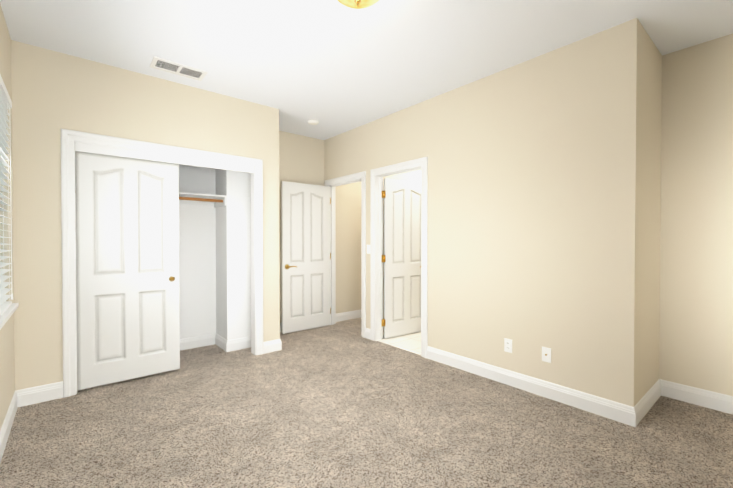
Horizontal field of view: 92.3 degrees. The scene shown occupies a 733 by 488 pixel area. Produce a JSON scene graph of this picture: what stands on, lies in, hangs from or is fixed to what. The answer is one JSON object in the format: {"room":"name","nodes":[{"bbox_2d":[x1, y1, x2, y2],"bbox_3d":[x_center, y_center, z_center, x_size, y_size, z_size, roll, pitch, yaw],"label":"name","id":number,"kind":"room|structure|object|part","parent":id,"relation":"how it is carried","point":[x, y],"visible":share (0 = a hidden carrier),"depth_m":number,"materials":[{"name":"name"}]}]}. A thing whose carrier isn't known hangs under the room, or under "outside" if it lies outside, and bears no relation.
{"room":"empty bedroom","nodes":[
{"label":"empty bedroom","id":0,"kind":"room"},
{"bbox_2d":[0,4,14,429],"bbox_3d":[-1.481,-0.067,1.163,0.120,2.860,5.410,-1,1,-40],"label":"wall","id":1,"kind":"structure","parent":0,"point":[7,370],"depth_m":2.39,"materials":[{"name":"beige paint"}]},
{"bbox_2d":[0,74,11,107],"bbox_3d":[-1.835,-0.939,1.658,0.068,0.044,1.896,-1,1,-40],"label":"window valance","id":2,"kind":"object","parent":1,"relation":"attached to","point":[5,91],"visible":0.71,"depth_m":2.16,"materials":[{"name":"white"}]},
{"bbox_2d":[0,86,12,316],"bbox_3d":[-1.835,-0.272,1.667,0.063,1.379,1.870,-1,1,-40],"label":"window blind","id":3,"kind":"object","parent":1,"relation":"attached to","point":[5,305],"visible":1,"depth_m":2.27,"materials":[{"name":"white plastic"}]},
{"bbox_2d":[0,303,18,329],"bbox_3d":[-1.850,0.456,1.662,0.140,0.072,2.000,-1,1,-40],"label":"window sill","id":4,"kind":"structure","parent":1,"relation":"attached to","point":[8,313],"depth_m":2.10,"materials":[{"name":"white wood"}]},
{"bbox_2d":[0,390,23,462],"bbox_3d":[-1.197,1.182,0.945,0.015,0.127,4.450,-1,1,-40],"label":"baseboard","id":5,"kind":"structure","parent":1,"relation":"attached to","point":[5,430],"depth_m":2.29,"materials":[{"name":"white wood"}]},
{"bbox_2d":[11,40,279,389],"bbox_3d":[-1.849,-0.092,3.362,2.150,2.860,0.110,-1,1,-40],"label":"wall","id":6,"kind":"structure","parent":0,"point":[54,93],"depth_m":2.81,"materials":[{"name":"beige paint"}]},
{"bbox_2d":[75,151,179,389],"bbox_3d":[-2.095,0.213,3.141,0.760,1.975,0.035,-1,1,-40],"label":"closet door","id":7,"kind":"structure","parent":6,"relation":"in","point":[127,254],"depth_m":3.10,"materials":[{"name":"white wood"}]},
{"bbox_2d":[61,129,262,397],"bbox_3d":[-1.822,0.184,3.388,1.536,2.068,0.110,-1,1,-40],"label":"door frame","id":8,"kind":"structure","parent":6,"relation":"attached to","point":[119,152],"depth_m":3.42,"materials":[{"name":"white wood"}]},
{"bbox_2d":[264,339,281,349],"bbox_3d":[-1.200,1.144,4.285,0.015,0.127,0.695,-1,1,-40],"label":"baseboard","id":9,"kind":"structure","parent":6,"relation":"attached to","point":[276,344],"depth_m":3.98,"materials":[{"name":"white wood"}]},
{"bbox_2d":[75,164,250,339],"bbox_3d":[-2.123,-0.155,3.602,2.040,2.740,0.610,-1,1,-40],"label":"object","id":10,"kind":"object","parent":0,"point":[215,270],"visible":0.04,"depth_m":4.08,"materials":[{"name":"white paint"}]},
{"bbox_2d":[75,184,225,207],"bbox_3d":[-2.333,-0.484,3.563,1.666,0.110,0.386,-1,1,-40],"label":"shelf","id":11,"kind":"object","parent":10,"relation":"attached to","point":[215,201],"visible":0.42,"depth_m":3.94,"materials":[{"name":"white"}]},
{"bbox_2d":[180,333,250,351],"bbox_3d":[-2.123,1.152,3.616,2.032,0.127,0.602,-1,1,-40],"label":"baseboard","id":12,"kind":"structure","parent":10,"relation":"attached to","point":[225,345],"depth_m":4.08,"materials":[{"name":"white wood"}]},
{"bbox_2d":[279,131,360,322],"bbox_3d":[-0.844,-0.112,5.157,6.240,2.860,0.120,-1,1,-40],"label":"wall","id":13,"kind":"structure","parent":0,"point":[301,158],"depth_m":5.43,"materials":[{"name":"beige paint"}]},
{"bbox_2d":[336,310,360,321],"bbox_3d":[0.481,1.123,6.198,2.650,0.127,0.015,-1,1,-40],"label":"baseboard","id":14,"kind":"structure","parent":13,"relation":"attached to","point":[349,315],"depth_m":5.54,"materials":[{"name":"white wood"}]},
{"bbox_2d":[0,318,732,487],"bbox_3d":[0.860,1.280,3.149,6.240,0.120,5.410,-1,1,-40],"label":"floor carpet","id":15,"kind":"object","parent":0,"point":[343,404],"visible":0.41,"depth_m":2.30,"materials":[{"name":"beige carpet"}]},
{"bbox_2d":[0,0,732,139],"bbox_3d":[0.860,-1.579,3.117,6.240,0.120,5.410,-1,1,-40],"label":"ceiling","id":16,"kind":"structure","parent":0,"point":[334,67],"depth_m":2.59,"materials":[{"name":"white paint"}]},
{"bbox_2d":[150,56,207,80],"bbox_3d":[-1.624,-1.514,3.056,0.410,0.010,0.215,-1,1,-40],"label":"ceiling vent","id":17,"kind":"object","parent":16,"relation":"in","point":[165,65],"visible":1,"depth_m":3.04,"materials":[{"name":"white metal"}]},
{"bbox_2d":[308,119,318,124],"bbox_3d":[-0.666,-1.517,4.402,0.132,0.034,0.132,-1,1,-40],"label":"smoke detector","id":18,"kind":"object","parent":16,"relation":"attached to","point":[313,122],"visible":1,"depth_m":4.36,"materials":[{"name":"white plastic"}]},
{"bbox_2d":[338,0,378,8],"bbox_3d":[-0.049,-1.424,1.994,0.330,0.165,0.330,-1,1,-40],"label":"ceiling light","id":19,"kind":"object","parent":16,"relation":"attached to","point":[357,4],"visible":1,"depth_m":2.03,"materials":[{"name":"gold metal"}]},
{"bbox_2d":[376,332,420,354],"bbox_3d":[1.953,1.264,4.455,2.885,0.124,2.740,-1,1,-40],"label":"floor","id":20,"kind":"structure","parent":0,"point":[410,342],"depth_m":4.30,"materials":[{"name":"white tile"}]},
{"bbox_2d":[383,170,420,334],"bbox_3d":[1.108,-0.116,5.440,2.650,2.860,0.120,-1,1,-40],"label":"wall","id":21,"kind":"structure","parent":0,"point":[414,176],"depth_m":4.81,"materials":[{"name":"beige paint"}]},
{"bbox_2d":[324,18,641,406],"bbox_3d":[0.634,-0.098,3.852,0.120,2.860,3.780,-1,1,-40],"label":"wall","id":22,"kind":"structure","parent":0,"point":[533,206],"depth_m":2.86,"materials":[{"name":"beige paint"}]},
{"bbox_2d":[281,181,329,333],"bbox_3d":[-0.830,0.179,4.904,0.754,2.020,0.035,-1,1,-40],"label":"entry door","id":23,"kind":"structure","parent":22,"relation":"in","point":[305,240],"depth_m":4.87,"materials":[{"name":"white wood"}]},
{"bbox_2d":[325,171,365,337],"bbox_3d":[-0.270,0.132,4.910,0.143,2.137,0.934,-1,1,-40],"label":"door frame","id":24,"kind":"structure","parent":22,"relation":"attached to","point":[355,176],"depth_m":4.86,"materials":[{"name":"white wood"}]},
{"bbox_2d":[370,157,427,357],"bbox_3d":[0.394,0.141,4.123,0.143,2.137,0.914,-1,1,-40],"label":"door frame","id":25,"kind":"structure","parent":22,"relation":"attached to","point":[422,162],"depth_m":4.37,"materials":[{"name":"white wood"}]},
{"bbox_2d":[382,178,420,338],"bbox_3d":[0.514,0.181,4.640,0.769,2.020,0.040,0,1,-35],"label":"bathroom door","id":26,"kind":"structure","parent":22,"relation":"in","point":[402,253],"depth_m":4.58,"materials":[{"name":"white wood"}]},
{"bbox_3d":[0.214,0.184,4.430,0.036,1.718,0.038,0,1,-35],"label":"bathroom door hinges","id":27,"kind":"part","parent":26,"relation":"part of","materials":[{"name":"gold metal"}]},
{"bbox_2d":[504,338,511,352],"bbox_3d":[1.229,0.881,3.057,0.008,0.115,0.070,-1,1,-40],"label":"electrical outlet plate","id":28,"kind":"object","parent":22,"relation":"attached to","point":[507,345],"visible":1,"depth_m":3.06,"materials":[{"name":"white plastic"}]},
{"bbox_2d":[427,346,639,426],"bbox_3d":[1.227,1.158,3.057,0.015,0.127,1.808,-1,1,-40],"label":"baseboard","id":29,"kind":"structure","parent":22,"relation":"attached to","point":[623,413],"depth_m":2.81,"materials":[{"name":"white wood"}]},
{"bbox_2d":[542,347,550,362],"bbox_3d":[1.433,0.884,2.810,0.015,0.115,0.070,-1,1,-40],"label":"electrical outlet plate","id":30,"kind":"object","parent":22,"relation":"attached to","point":[546,354],"visible":1,"depth_m":2.81,"materials":[{"name":"white plastic"}]},
{"bbox_2d":[638,26,661,401],"bbox_3d":[2.918,-0.092,3.383,2.770,2.860,0.120,-1,1,-40],"label":"wall","id":31,"kind":"structure","parent":0,"point":[650,195],"depth_m":2.62,"materials":[{"name":"beige paint"}]},
{"bbox_2d":[636,379,663,420],"bbox_3d":[2.093,1.163,2.615,0.720,0.127,0.015,-1,1,-40],"label":"baseboard","id":32,"kind":"structure","parent":31,"relation":"attached to","point":[649,399],"depth_m":2.64,"materials":[{"name":"white wood"}]},
{"bbox_2d":[659,34,732,395],"bbox_3d":[2.912,-0.080,2.312,0.120,2.860,1.510,-1,1,-40],"label":"wall","id":33,"kind":"structure","parent":0,"point":[696,297],"depth_m":2.68,"materials":[{"name":"beige paint"}]},
{"bbox_2d":[664,380,732,413],"bbox_3d":[2.821,1.166,2.328,0.015,0.127,1.390,-1,1,-40],"label":"baseboard","id":34,"kind":"structure","parent":33,"relation":"attached to","point":[689,394],"depth_m":2.67,"materials":[{"name":"white wood"}]}
]}

